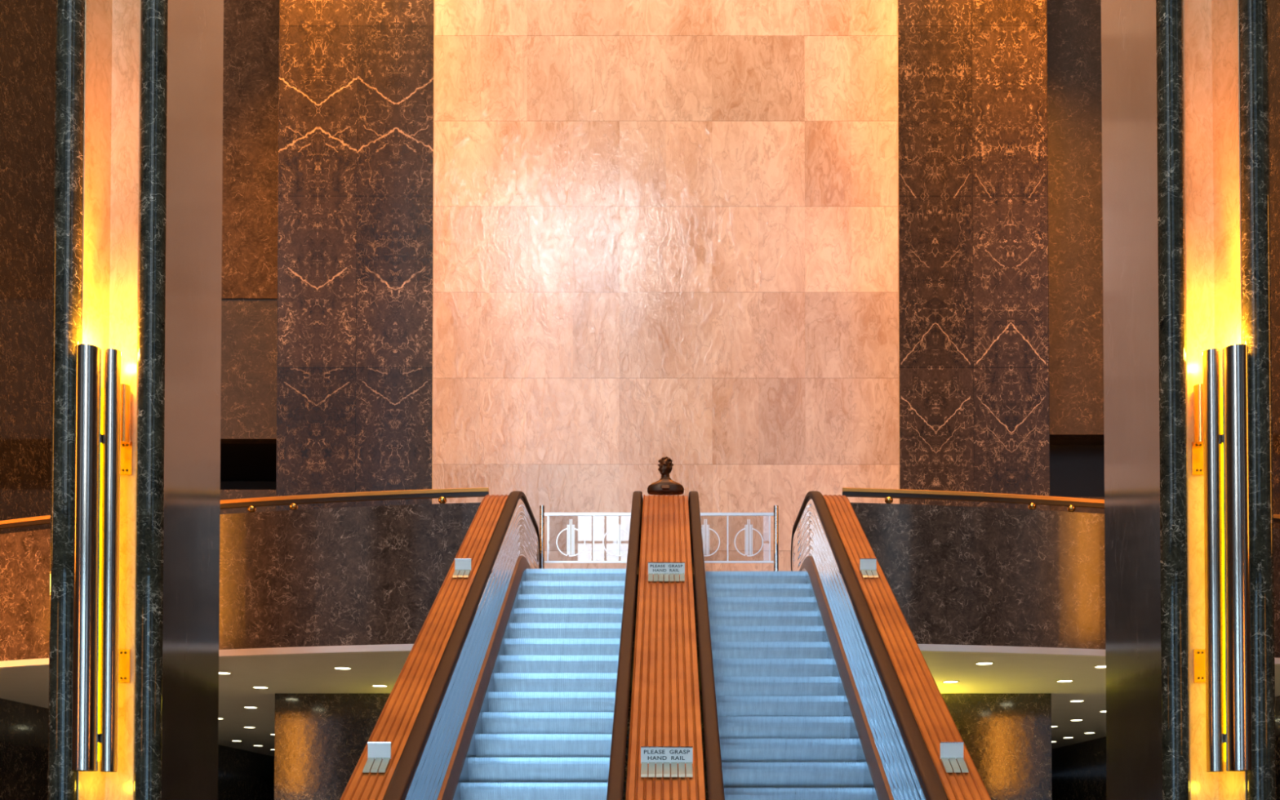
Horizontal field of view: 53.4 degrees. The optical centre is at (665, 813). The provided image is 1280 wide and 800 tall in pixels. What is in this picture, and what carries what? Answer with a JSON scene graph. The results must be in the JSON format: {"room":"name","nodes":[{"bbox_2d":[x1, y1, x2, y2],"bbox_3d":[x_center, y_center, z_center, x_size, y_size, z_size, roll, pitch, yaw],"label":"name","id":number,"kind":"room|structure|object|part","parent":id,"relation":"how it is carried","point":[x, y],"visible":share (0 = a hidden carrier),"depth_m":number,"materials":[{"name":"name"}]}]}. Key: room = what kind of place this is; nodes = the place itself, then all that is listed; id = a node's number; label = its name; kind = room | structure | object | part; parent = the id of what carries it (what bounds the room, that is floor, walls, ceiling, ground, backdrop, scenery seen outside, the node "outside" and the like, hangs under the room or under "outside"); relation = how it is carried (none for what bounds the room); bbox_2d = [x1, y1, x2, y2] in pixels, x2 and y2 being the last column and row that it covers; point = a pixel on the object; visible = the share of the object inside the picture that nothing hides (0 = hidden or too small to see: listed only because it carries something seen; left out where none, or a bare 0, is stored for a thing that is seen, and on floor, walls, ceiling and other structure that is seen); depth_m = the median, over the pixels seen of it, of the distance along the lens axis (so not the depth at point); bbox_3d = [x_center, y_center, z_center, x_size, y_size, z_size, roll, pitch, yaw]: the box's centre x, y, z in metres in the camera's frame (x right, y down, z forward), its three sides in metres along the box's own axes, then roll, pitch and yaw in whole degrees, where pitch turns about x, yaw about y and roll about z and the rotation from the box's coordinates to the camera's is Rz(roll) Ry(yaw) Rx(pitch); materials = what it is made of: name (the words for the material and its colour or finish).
{"room":"building lobby","nodes":[
{"label":"building lobby","id":0,"kind":"room"},
{"bbox_2d":[0,0,274,799],"bbox_3d":[-10.950,-11.460,21.145,0.300,27.000,54.200,0,-1,0],"label":"wall","id":1,"kind":"structure","parent":0,"point":[27,27],"depth_m":21.48,"materials":[{"name":"stone"}]},
{"bbox_2d":[0,502,480,661],"bbox_3d":[-6.532,-2.894,16.452,8.996,1.705,0.483,0,-1,16],"label":"wall","id":2,"kind":"structure","parent":0,"point":[366,575],"depth_m":15.70,"materials":[{"name":"stone"}]},
{"bbox_2d":[0,644,413,668],"bbox_3d":[-6.532,-1.998,16.426,9.000,0.083,0.497,0,-1,16],"label":"trim","id":3,"kind":"structure","parent":2,"relation":"attached to","point":[387,648],"depth_m":15.72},
{"bbox_2d":[0,487,488,528],"bbox_3d":[-6.504,-3.834,16.453,8.944,0.204,0.470,0,-1,15],"label":"handrail","id":4,"kind":"object","parent":2,"relation":"on","point":[251,504],"visible":0.73,"depth_m":15.70,"materials":[{"name":"brown wood"}]},
{"bbox_2d":[220,444,276,489],"bbox_3d":[-8.465,-6.145,24.184,4.670,1.500,2.500,0,-1,0],"label":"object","id":5,"kind":"structure","parent":0,"point":[242,466],"depth_m":24.34,"materials":[{"name":"black"}]},
{"bbox_2d":[219,0,279,514],"bbox_3d":[-8.465,-13.842,22.945,4.670,22.160,0.300,0,-1,0],"label":"wall","id":6,"kind":"structure","parent":0,"point":[251,68],"depth_m":22.73,"materials":[{"name":"stone"}]},
{"bbox_2d":[275,0,434,511],"bbox_3d":[-4.893,-13.897,20.346,2.475,22.160,0.300,0,-1,0],"label":"wall","id":7,"kind":"structure","parent":0,"point":[355,222],"depth_m":20.09,"materials":[{"name":"stone"}]},
{"bbox_2d":[0,652,1279,756],"bbox_3d":[-0.500,-1.681,30.752,20.600,0.049,30.580,0,-1,0],"label":"ceiling","id":8,"kind":"structure","parent":0,"point":[297,673],"depth_m":18.52,"materials":[{"name":"paint"}]},
{"bbox_2d":[218,671,231,674],"bbox_3d":[-6.100,-1.931,17.494,0.250,0.010,0.250,0,-1,0],"label":"recessed light","id":9,"kind":"object","parent":8,"relation":"in","point":[220,673],"visible":0.6,"depth_m":17.48,"materials":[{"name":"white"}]},
{"bbox_2d":[243,706,257,708],"bbox_3d":[-7.190,-1.836,22.023,0.250,0.010,0.250,0,-1,0],"label":"recessed light","id":10,"kind":"object","parent":8,"relation":"in","point":[247,707],"visible":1,"depth_m":21.99,"materials":[{"name":"white"}]},
{"bbox_2d":[252,686,269,688],"bbox_3d":[-6.100,-1.897,19.144,0.250,0.010,0.250,0,-1,0],"label":"recessed light","id":11,"kind":"object","parent":8,"relation":"in","point":[259,687],"visible":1,"depth_m":19.16,"materials":[{"name":"white"}]},
{"bbox_2d":[333,666,351,670],"bbox_3d":[-4.320,-1.941,17.004,0.250,0.010,0.250,0,-1,0],"label":"recessed light","id":12,"kind":"object","parent":8,"relation":"in","point":[335,668],"visible":1,"depth_m":16.98,"materials":[{"name":"white"}]},
{"bbox_2d":[371,684,388,687],"bbox_3d":[-4.260,-1.901,18.944,0.250,0.010,0.250,0,-1,0],"label":"recessed light","id":13,"kind":"object","parent":8,"relation":"in","point":[376,686],"visible":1,"depth_m":18.96,"materials":[{"name":"white"}]},
{"bbox_2d":[942,680,959,683],"bbox_3d":[4.140,-1.911,18.464,0.250,0.010,0.250,0,-1,0],"label":"recessed light","id":14,"kind":"object","parent":8,"relation":"in","point":[943,682],"visible":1,"depth_m":18.47,"materials":[{"name":"white"}]},
{"bbox_2d":[974,662,994,665],"bbox_3d":[4.150,-1.951,16.544,0.250,0.010,0.250,0,-1,0],"label":"recessed light","id":15,"kind":"object","parent":8,"relation":"in","point":[978,663],"visible":1,"depth_m":16.51,"materials":[{"name":"white"}]},
{"bbox_2d":[1055,680,1073,682],"bbox_3d":[5.770,-1.913,18.374,0.250,0.010,0.250,0,-1,0],"label":"recessed light","id":16,"kind":"object","parent":8,"relation":"in","point":[1058,681],"visible":1,"depth_m":18.38,"materials":[{"name":"white"}]},
{"bbox_2d":[1069,719,1083,720],"bbox_3d":[7.880,-1.787,24.373,0.250,0.010,0.250,0,-1,0],"label":"recessed light","id":17,"kind":"object","parent":8,"relation":"in","point":[1073,719],"visible":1,"depth_m":24.38,"materials":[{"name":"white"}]},
{"bbox_2d":[1069,699,1084,702],"bbox_3d":[6.800,-1.857,21.014,0.250,0.010,0.250,0,-1,0],"label":"recessed light","id":18,"kind":"object","parent":8,"relation":"in","point":[1077,700],"visible":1,"depth_m":20.97,"materials":[{"name":"white"}]},
{"bbox_2d":[1093,665,1106,668],"bbox_3d":[5.800,-1.945,16.844,0.250,0.010,0.250,0,-1,0],"label":"recessed light","id":19,"kind":"object","parent":8,"relation":"in","point":[1096,666],"visible":0.56,"depth_m":16.82,"materials":[{"name":"white"}]},
{"bbox_2d":[274,693,1052,799],"bbox_3d":[-0.040,0.235,27.951,12.180,3.900,16.100,0,-1,0],"label":"wall","id":20,"kind":"structure","parent":0,"point":[320,739],"depth_m":19.93,"materials":[{"name":"stone"}]},
{"bbox_2d":[432,0,898,571],"bbox_3d":[0.005,-13.897,20.326,7.320,22.160,0.340,0,-1,0],"label":"wall","id":21,"kind":"structure","parent":0,"point":[668,228],"depth_m":20.05,"materials":[{"name":"beige stone"}]},
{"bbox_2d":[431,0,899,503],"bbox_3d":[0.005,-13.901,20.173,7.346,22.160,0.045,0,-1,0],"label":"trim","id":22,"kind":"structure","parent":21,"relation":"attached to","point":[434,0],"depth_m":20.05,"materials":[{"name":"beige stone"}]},
{"bbox_2d":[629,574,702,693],"bbox_3d":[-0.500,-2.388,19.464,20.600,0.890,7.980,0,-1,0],"label":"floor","id":23,"kind":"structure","parent":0,"point":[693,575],"depth_m":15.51,"materials":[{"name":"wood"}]},
{"bbox_2d":[539,505,778,571],"bbox_3d":[-0.090,-3.554,17.498,3.360,1.360,0.140,0,-1,0],"label":"metal railing","id":24,"kind":"object","parent":23,"relation":"on","point":[775,508],"visible":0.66,"depth_m":17.49,"materials":[{"name":"metal"}]},
{"bbox_3d":[-1.700,-3.554,17.498,0.140,1.360,0.140,0,-1,0],"label":"post","id":25,"kind":"part","parent":24,"relation":"part of","materials":[{"name":"metal"}]},
{"bbox_3d":[-0.090,-4.119,17.510,3.160,0.040,0.024,0,-1,0],"label":"rail","id":26,"kind":"part","parent":24,"relation":"part of","materials":[{"name":"silver metal"}]},
{"bbox_3d":[-0.090,-3.459,17.496,3.160,0.028,0.017,0,-1,0],"label":"rail","id":27,"kind":"part","parent":24,"relation":"part of","materials":[{"name":"silver metal"}]},
{"bbox_3d":[1.520,-3.554,17.498,0.140,1.360,0.140,0,-1,0],"label":"post","id":28,"kind":"part","parent":24,"relation":"part of","materials":[{"name":"metal"}]},
{"bbox_2d":[897,0,1049,511],"bbox_3d":[4.857,-13.897,20.346,2.385,22.160,0.300,0,-1,0],"label":"wall","id":29,"kind":"structure","parent":0,"point":[974,283],"depth_m":20.09,"materials":[{"name":"stone"}]},
{"bbox_2d":[850,502,1279,657],"bbox_3d":[6.018,-2.897,16.270,7.913,1.705,0.401,0,-1,-14],"label":"wall","id":30,"kind":"structure","parent":0,"point":[956,575],"depth_m":15.64,"materials":[{"name":"stone"}]},
{"bbox_2d":[841,487,1279,523],"bbox_3d":[5.990,-3.838,16.270,7.863,0.204,0.391,0,-1,-14],"label":"handrail","id":31,"kind":"object","parent":30,"relation":"on","point":[888,494],"visible":0.67,"depth_m":15.65,"materials":[{"name":"brown wood"}]},
{"bbox_2d":[917,644,1279,665],"bbox_3d":[6.018,-2.002,16.243,7.917,0.083,0.415,0,-1,-14],"label":"trim","id":32,"kind":"structure","parent":30,"relation":"attached to","point":[943,648],"depth_m":15.66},
{"bbox_2d":[1046,0,1104,514],"bbox_3d":[7.925,-13.842,22.945,3.750,22.160,0.300,0,-1,0],"label":"wall","id":33,"kind":"structure","parent":0,"point":[1074,100],"depth_m":22.73,"materials":[{"name":"stone"}]},
{"bbox_2d":[1049,440,1104,497],"bbox_3d":[7.925,-6.167,23.134,3.750,1.500,0.400,0,-1,0],"label":"wall","id":34,"kind":"structure","parent":0,"point":[1077,467],"depth_m":23.24,"materials":[{"name":"stone"}]},
{"bbox_2d":[1051,0,1279,799],"bbox_3d":[9.950,-11.460,21.145,0.300,27.000,54.200,0,-1,0],"label":"wall","id":35,"kind":"structure","parent":0,"point":[1078,771],"depth_m":20.54,"materials":[{"name":"stone"}]},
{"bbox_3d":[-0.500,2.137,20.860,20.800,0.200,54.200,0,-1,0],"label":"floor","id":36,"kind":"structure","parent":0,"visible":0},
{"bbox_2d":[47,0,223,799],"bbox_3d":[-4.897,-11.641,11.996,0.985,26.980,1.500,0,-1,0],"label":"pier","id":37,"kind":"object","parent":36,"relation":"on","point":[138,149],"visible":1,"depth_m":11.38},
{"bbox_2d":[71,343,132,772],"bbox_3d":[-4.976,-2.223,11.208,0.321,3.715,0.526,0,-1,0],"label":"lamp","id":38,"kind":"object","parent":37,"relation":"attached to","point":[89,439],"visible":1,"depth_m":11.05,"materials":[{"name":"metal"}]},
{"bbox_3d":[-4.878,-1.326,11.444,0.115,0.300,0.017,0,-1,0],"label":"mounting plate","id":39,"kind":"part","parent":38,"relation":"part of","materials":[{"name":"gold metal"}]},
{"bbox_2d":[120,383,130,444],"bbox_3d":[-4.875,-3.586,11.433,0.116,0.520,0.116,0,-1,0],"label":"bracket","id":40,"kind":"object","parent":38,"relation":"attached to","point":[125,388],"depth_m":11.39,"materials":[{"name":"metal"}]},
{"bbox_3d":[-4.878,-3.205,11.483,0.115,0.300,0.017,0,-1,0],"label":"mounting plate","id":41,"kind":"part","parent":38,"relation":"part of","materials":[{"name":"gold metal"}]},
{"bbox_2d":[339,490,643,799],"bbox_3d":[-1.206,-0.812,10.944,1.849,6.381,12.846,0,-1,0],"label":"escalator","id":42,"kind":"object","parent":36,"relation":"on","point":[514,682],"visible":0.99,"depth_m":11.54,"materials":[{"name":"brown wood"}]},
{"bbox_2d":[362,742,391,772],"bbox_3d":[-1.985,-0.385,8.736,0.160,0.218,0.181,0,-1,0],"label":"sign","id":43,"kind":"object","parent":42,"relation":"on","point":[377,752],"visible":1,"depth_m":8.81,"materials":[{"name":"plastic"}]},
{"bbox_3d":[-1.985,-0.431,8.817,0.160,0.110,0.012,0,-1,0],"label":"plate","id":44,"kind":"part","parent":43,"relation":"part of","materials":[{"name":"metal"}]},
{"bbox_3d":[-1.775,-1.185,10.952,0.124,5.634,12.846,0,-1,0],"label":"handrail","id":45,"kind":"part","parent":42,"relation":"part of","materials":[{"name":"brown rubber"}]},
{"bbox_2d":[452,558,471,577],"bbox_3d":[-1.985,-2.388,12.378,0.160,0.218,0.181,0,-1,0],"label":"sign","id":46,"kind":"object","parent":42,"relation":"on","point":[464,565],"visible":1,"depth_m":12.45,"materials":[{"name":"plastic"}]},
{"bbox_3d":[-1.985,-2.434,12.460,0.160,0.110,0.012,0,-1,0],"label":"plate","id":47,"kind":"part","parent":46,"relation":"part of","materials":[{"name":"metal"}]},
{"bbox_3d":[-1.739,-1.136,11.126,0.032,5.538,12.400,0,-1,0],"label":"panel","id":48,"kind":"part","parent":42,"relation":"part of","materials":[{"name":"metal"}]},
{"bbox_3d":[-1.699,-0.731,10.768,0.072,4.993,11.700,0,-1,0],"label":"moulding","id":49,"kind":"part","parent":42,"relation":"part of","materials":[{"name":"brown metal"}]},
{"bbox_3d":[-0.381,-1.136,11.126,0.032,5.538,12.400,0,-1,0],"label":"panel","id":50,"kind":"part","parent":42,"relation":"part of","materials":[{"name":"metal"}]},
{"bbox_3d":[-0.333,-1.185,10.952,0.104,5.634,12.846,0,-1,0],"label":"handrail","id":51,"kind":"part","parent":42,"relation":"part of","materials":[{"name":"brown rubber"}]},
{"bbox_2d":[625,494,705,799],"bbox_3d":[0.000,-1.266,10.929,0.524,5.389,12.000,0,-1,0],"label":"divider","id":52,"kind":"object","parent":42,"relation":"attached to","point":[665,704],"visible":0.99,"depth_m":10.41,"materials":[{"name":"brown wood"}]},
{"bbox_2d":[647,456,684,495],"bbox_3d":[0.000,-4.084,15.356,0.445,0.443,0.223,0,-1,0],"label":"bust","id":53,"kind":"object","parent":52,"relation":"on","point":[665,486],"visible":0.99,"depth_m":15.28,"materials":[{"name":"brown metal"}]},
{"bbox_2d":[648,562,684,581],"bbox_3d":[0.008,-2.332,12.277,0.357,0.218,0.181,0,-1,0],"label":"sign","id":54,"kind":"object","parent":52,"relation":"on","point":[673,569],"visible":1,"depth_m":12.35,"materials":[{"name":"plastic"}]},
{"bbox_3d":[0.008,-2.378,12.358,0.357,0.110,0.012,0,-1,0],"label":"plate","id":55,"kind":"part","parent":54,"relation":"part of","materials":[{"name":"metal"}]},
{"bbox_2d":[640,746,693,777],"bbox_3d":[0.008,-0.351,8.675,0.357,0.218,0.181,0,-1,0],"label":"sign","id":56,"kind":"object","parent":52,"relation":"on","point":[651,755],"visible":1,"depth_m":8.75,"materials":[{"name":"plastic"}]},
{"bbox_3d":[0.008,-0.398,8.756,0.357,0.110,0.012,0,-1,0],"label":"plate","id":57,"kind":"part","parent":56,"relation":"part of","materials":[{"name":"metal"}]},
{"bbox_2d":[688,490,991,799],"bbox_3d":[1.206,-0.812,10.944,1.849,6.381,12.846,0,-1,0],"label":"escalator","id":58,"kind":"object","parent":36,"relation":"on","point":[816,682],"visible":0.99,"depth_m":11.48,"materials":[{"name":"brown wood"}]},
{"bbox_3d":[0.333,-1.185,10.952,0.104,5.634,12.846,0,-1,0],"label":"handrail","id":59,"kind":"part","parent":58,"relation":"part of","materials":[{"name":"brown rubber"}]},
{"bbox_3d":[0.381,-1.136,11.126,0.032,5.538,12.400,0,-1,0],"label":"panel","id":60,"kind":"part","parent":58,"relation":"part of","materials":[{"name":"metal"}]},
{"bbox_3d":[1.699,-0.731,10.768,0.072,4.993,11.700,0,-1,0],"label":"moulding","id":61,"kind":"part","parent":58,"relation":"part of","materials":[{"name":"brown metal"}]},
{"bbox_3d":[1.739,-1.136,11.126,0.032,5.538,12.400,0,-1,0],"label":"panel","id":62,"kind":"part","parent":58,"relation":"part of","materials":[{"name":"metal"}]},
{"bbox_2d":[859,558,878,577],"bbox_3d":[1.985,-2.388,12.378,0.160,0.218,0.181,0,-1,0],"label":"sign","id":63,"kind":"object","parent":58,"relation":"on","point":[869,565],"visible":1,"depth_m":12.45,"materials":[{"name":"plastic"}]},
{"bbox_3d":[1.985,-2.434,12.460,0.160,0.110,0.012,0,-1,0],"label":"plate","id":64,"kind":"part","parent":63,"relation":"part of","materials":[{"name":"metal"}]},
{"bbox_3d":[1.775,-1.185,10.952,0.124,5.634,12.846,0,-1,0],"label":"handrail","id":65,"kind":"part","parent":58,"relation":"part of","materials":[{"name":"brown rubber"}]},
{"bbox_2d":[939,742,968,772],"bbox_3d":[1.985,-0.385,8.736,0.160,0.218,0.181,0,-1,0],"label":"sign","id":66,"kind":"object","parent":58,"relation":"on","point":[950,752],"visible":1,"depth_m":8.81,"materials":[{"name":"plastic"}]},
{"bbox_3d":[1.985,-0.431,8.817,0.160,0.110,0.012,0,-1,0],"label":"plate","id":67,"kind":"part","parent":66,"relation":"part of","materials":[{"name":"metal"}]},
{"bbox_2d":[1101,0,1275,799],"bbox_3d":[4.832,-11.641,11.996,0.985,26.980,1.500,0,-1,0],"label":"pier","id":68,"kind":"object","parent":36,"relation":"on","point":[1185,95],"visible":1,"depth_m":11.42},
{"bbox_2d":[1191,343,1252,772],"bbox_3d":[4.912,-2.223,11.208,0.321,3.715,0.526,0,-1,0],"label":"lamp","id":69,"kind":"object","parent":68,"relation":"attached to","point":[1208,439],"visible":1,"depth_m":11.04,"materials":[{"name":"metal"}]},
{"bbox_3d":[4.812,-3.205,11.483,0.115,0.300,0.017,0,-1,0],"label":"mounting plate","id":70,"kind":"part","parent":69,"relation":"part of","materials":[{"name":"gold metal"}]},
{"bbox_2d":[1193,383,1203,444],"bbox_3d":[4.810,-3.586,11.433,0.116,0.520,0.116,0,-1,0],"label":"bracket","id":71,"kind":"object","parent":69,"relation":"attached to","point":[1197,388],"depth_m":11.39,"materials":[{"name":"metal"}]},
{"bbox_3d":[4.812,-1.326,11.444,0.115,0.300,0.017,0,-1,0],"label":"mounting plate","id":72,"kind":"part","parent":69,"relation":"part of","materials":[{"name":"gold metal"}]}
]}

